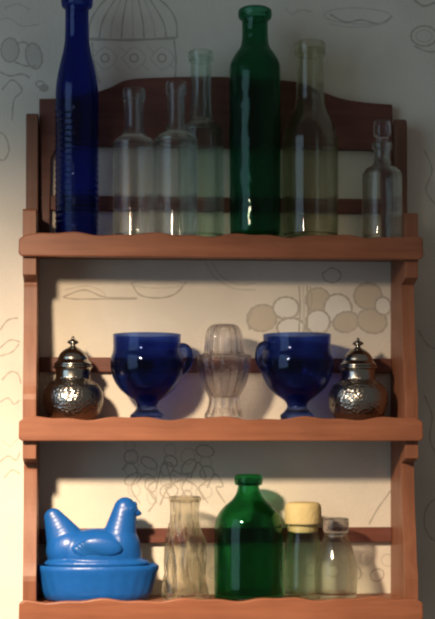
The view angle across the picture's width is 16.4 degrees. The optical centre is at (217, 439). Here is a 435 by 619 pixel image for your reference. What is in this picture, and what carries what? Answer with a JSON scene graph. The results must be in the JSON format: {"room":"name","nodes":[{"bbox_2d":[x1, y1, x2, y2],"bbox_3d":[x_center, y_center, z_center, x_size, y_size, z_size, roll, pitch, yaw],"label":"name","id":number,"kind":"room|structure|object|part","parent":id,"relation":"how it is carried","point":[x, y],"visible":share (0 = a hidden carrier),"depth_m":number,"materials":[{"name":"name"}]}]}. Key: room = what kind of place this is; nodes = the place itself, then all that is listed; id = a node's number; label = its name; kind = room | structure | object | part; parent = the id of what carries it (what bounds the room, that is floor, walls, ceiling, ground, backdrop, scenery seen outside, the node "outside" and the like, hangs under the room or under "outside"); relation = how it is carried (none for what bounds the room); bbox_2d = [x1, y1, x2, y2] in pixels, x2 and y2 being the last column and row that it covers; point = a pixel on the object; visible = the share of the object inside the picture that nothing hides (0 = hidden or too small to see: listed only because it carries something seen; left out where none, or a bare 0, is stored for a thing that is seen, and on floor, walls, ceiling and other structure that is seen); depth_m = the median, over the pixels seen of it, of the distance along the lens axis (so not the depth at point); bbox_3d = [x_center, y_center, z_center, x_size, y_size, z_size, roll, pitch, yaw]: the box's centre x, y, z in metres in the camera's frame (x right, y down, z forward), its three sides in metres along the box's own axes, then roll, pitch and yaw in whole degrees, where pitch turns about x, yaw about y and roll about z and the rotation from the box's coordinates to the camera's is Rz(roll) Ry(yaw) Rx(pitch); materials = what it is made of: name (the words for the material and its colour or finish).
{"room":"kitchen","nodes":[
{"label":"kitchen","id":0,"kind":"room"},
{"bbox_2d":[0,0,434,618],"bbox_3d":[-0.003,-0.100,1.835,2.200,1.600,0.060,0,0,-4],"label":"wall","id":1,"kind":"structure","parent":0,"point":[378,51],"depth_m":1.80,"materials":[{"name":"beige paper"}]},
{"bbox_2d":[19,77,422,618],"bbox_3d":[0.003,-0.102,1.755,0.459,0.659,0.100,0,0,-4],"label":"wall shelf","id":2,"kind":"object","parent":1,"relation":"attached to","point":[353,121],"visible":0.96,"depth_m":1.74,"materials":[{"name":"brown wood"}]},
{"bbox_3d":[-0.215,-0.017,1.742,0.015,0.489,0.092,0,0,-4],"label":"panel","id":3,"kind":"part","parent":2,"relation":"part of","materials":[{"name":"brown wood"}]},
{"bbox_3d":[-0.217,-0.322,1.772,0.014,0.121,0.033,0,0,-4],"label":"post","id":4,"kind":"part","parent":2,"relation":"part of","materials":[{"name":"brown wood"}]},
{"bbox_2d":[43,336,102,419],"bbox_3d":[-0.167,-0.070,1.742,0.070,0.100,0.070,0,0,-4],"label":"shakers","id":5,"kind":"object","parent":2,"relation":"on","point":[73,394],"visible":0.99,"depth_m":1.72,"materials":[{"name":"silver metal"}]},
{"bbox_3d":[-0.167,-0.097,1.742,0.044,0.023,0.044,0,0,-4],"label":"lid","id":6,"kind":"part","parent":5,"relation":"part of","materials":[{"name":"silver metal"}]},
{"bbox_2d":[55,0,98,234],"bbox_3d":[-0.162,-0.370,1.737,0.050,0.285,0.050,0,0,21],"label":"bottle","id":7,"kind":"object","parent":2,"relation":"on","point":[76,97],"visible":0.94,"depth_m":1.72,"materials":[{"name":"blue glass"}]},
{"bbox_2d":[37,497,158,600],"bbox_3d":[-0.139,0.125,1.742,0.144,0.118,0.075,0,0,-4],"label":"dish","id":8,"kind":"object","parent":2,"relation":"on","point":[107,562],"visible":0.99,"depth_m":1.72,"materials":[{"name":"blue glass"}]},
{"bbox_3d":[-0.139,0.114,1.742,0.121,0.095,0.054,0,0,-4],"label":"hen lid","id":9,"kind":"part","parent":8,"relation":"part of","materials":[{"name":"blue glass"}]},
{"bbox_2d":[113,87,154,234],"bbox_3d":[-0.096,-0.315,1.734,0.048,0.175,0.048,0,0,-4],"label":"glass bottle","id":10,"kind":"object","parent":2,"relation":"on","point":[124,134],"visible":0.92,"depth_m":1.73,"materials":[{"name":"clear glass"}]},
{"bbox_2d":[110,332,192,419],"bbox_3d":[-0.082,-0.071,1.746,0.085,0.102,0.085,0,0,24],"label":"cup","id":11,"kind":"object","parent":2,"relation":"on","point":[146,367],"visible":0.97,"depth_m":1.72,"materials":[{"name":"blue glass"}]},
{"bbox_3d":[-0.038,-0.095,1.761,0.020,0.038,0.009,0,0,-18],"label":"handle","id":12,"kind":"part","parent":11,"relation":"part of","materials":[{"name":"blue glass"}]},
{"bbox_2d":[154,80,197,235],"bbox_3d":[-0.048,-0.320,1.735,0.050,0.184,0.050,0,0,-4],"label":"glass bottle","id":13,"kind":"object","parent":2,"relation":"on","point":[159,137],"visible":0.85,"depth_m":1.73,"materials":[{"name":"clear glass"}]},
{"bbox_2d":[161,496,208,599],"bbox_3d":[-0.038,0.125,1.747,0.049,0.120,0.049,0,0,39],"label":"bottle","id":14,"kind":"object","parent":2,"relation":"on","point":[171,550],"visible":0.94,"depth_m":1.74,"materials":[{"name":"clear glass"}]},
{"bbox_2d":[178,48,223,235],"bbox_3d":[-0.019,-0.342,1.769,0.054,0.228,0.054,0,0,-4],"label":"glass bottle","id":15,"kind":"object","parent":2,"relation":"on","point":[191,118],"visible":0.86,"depth_m":1.76,"materials":[{"name":"clear glass"}]},
{"bbox_3d":[-0.001,0.114,1.800,0.421,0.018,0.009,0,0,-4],"label":"rail","id":16,"kind":"part","parent":2,"relation":"part of","materials":[{"name":"brown wood"}]},
{"bbox_3d":[-0.001,-0.089,1.800,0.421,0.018,0.009,0,0,-4],"label":"rail","id":17,"kind":"part","parent":2,"relation":"part of","materials":[{"name":"brown wood"}]},
{"bbox_3d":[-0.001,-0.280,1.800,0.396,0.018,0.009,0,0,-4],"label":"rail","id":18,"kind":"part","parent":2,"relation":"part of","materials":[{"name":"brown wood"}]},
{"bbox_2d":[196,324,251,417],"bbox_3d":[0.007,-0.080,1.750,0.064,0.109,0.064,0,0,-4],"label":"candle lamp","id":19,"kind":"object","parent":2,"relation":"on","point":[242,369],"visible":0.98,"depth_m":1.74,"materials":[{"name":"clear glass"}]},
{"bbox_3d":[0.007,-0.116,1.750,0.051,0.037,0.050,0,0,-4],"label":"lamp shade","id":20,"kind":"part","parent":19,"relation":"part of","materials":[{"name":"clear glass"}]},
{"bbox_2d":[214,474,282,600],"bbox_3d":[0.036,0.112,1.756,0.080,0.145,0.080,0,0,-4],"label":"bottle","id":21,"kind":"object","parent":2,"relation":"on","point":[248,530],"visible":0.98,"depth_m":1.73,"materials":[{"name":"green glass"}]},
{"bbox_2d":[229,5,280,235],"bbox_3d":[0.044,-0.364,1.754,0.060,0.274,0.060,0,0,-4],"label":"bottle","id":22,"kind":"object","parent":2,"relation":"on","point":[255,76],"visible":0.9,"depth_m":1.73,"materials":[{"name":"green glass"}]},
{"bbox_2d":[255,332,333,418],"bbox_3d":[0.093,-0.072,1.759,0.085,0.102,0.085,0,0,18],"label":"cup","id":23,"kind":"object","parent":2,"relation":"on","point":[296,367],"visible":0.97,"depth_m":1.73,"materials":[{"name":"blue glass"}]},
{"bbox_3d":[0.052,-0.095,1.736,0.020,0.038,0.009,0,0,-29],"label":"handle","id":24,"kind":"part","parent":23,"relation":"part of","materials":[{"name":"blue glass"}]},
{"bbox_2d":[284,501,321,599],"bbox_3d":[0.100,0.129,1.762,0.044,0.114,0.044,0,0,-4],"label":"bottle","id":25,"kind":"object","parent":2,"relation":"on","point":[301,516],"visible":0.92,"depth_m":1.75,"materials":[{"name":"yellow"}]},
{"bbox_3d":[0.100,0.090,1.762,0.043,0.036,0.043,0,0,-4],"label":"cork lid","id":26,"kind":"part","parent":25,"relation":"part of","materials":[{"name":"beige wood"}]},
{"bbox_2d":[282,39,337,237],"bbox_3d":[0.108,-0.346,1.765,0.066,0.237,0.066,0,0,4],"label":"glass bottle","id":27,"kind":"object","parent":2,"relation":"on","point":[333,135],"visible":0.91,"depth_m":1.75,"materials":[{"name":"glass"}]},
{"bbox_2d":[314,517,357,599],"bbox_3d":[0.138,0.137,1.762,0.050,0.095,0.050,0,0,-4],"label":"bottle","id":28,"kind":"object","parent":2,"relation":"on","point":[344,533],"visible":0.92,"depth_m":1.75,"materials":[{"name":"clear glass"}]},
{"bbox_3d":[0.138,0.101,1.762,0.030,0.022,0.030,0,0,-4],"label":"glass lid","id":29,"kind":"part","parent":28,"relation":"part of","materials":[{"name":"clear glass"}]},
{"bbox_2d":[328,338,387,419],"bbox_3d":[0.165,-0.070,1.767,0.070,0.100,0.070,0,0,-4],"label":"shakers","id":30,"kind":"object","parent":2,"relation":"on","point":[358,395],"visible":0.96,"depth_m":1.75,"materials":[{"name":"silver metal"}]},
{"bbox_3d":[0.165,-0.097,1.767,0.044,0.023,0.044,0,0,-4],"label":"lid","id":31,"kind":"part","parent":30,"relation":"part of","materials":[{"name":"silver metal"}]},
{"bbox_2d":[362,119,401,237],"bbox_3d":[0.191,-0.300,1.755,0.046,0.144,0.046,0,0,-4],"label":"bottle","id":32,"kind":"object","parent":2,"relation":"on","point":[399,174],"visible":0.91,"depth_m":1.75,"materials":[{"name":"clear glass"}]},
{"bbox_3d":[0.217,-0.322,1.804,0.014,0.121,0.033,0,0,-4],"label":"post","id":33,"kind":"part","parent":2,"relation":"part of","materials":[{"name":"brown wood"}]},
{"bbox_3d":[0.220,-0.017,1.774,0.015,0.489,0.092,0,0,-4],"label":"panel","id":34,"kind":"part","parent":2,"relation":"part of","materials":[{"name":"brown wood"}]}
]}

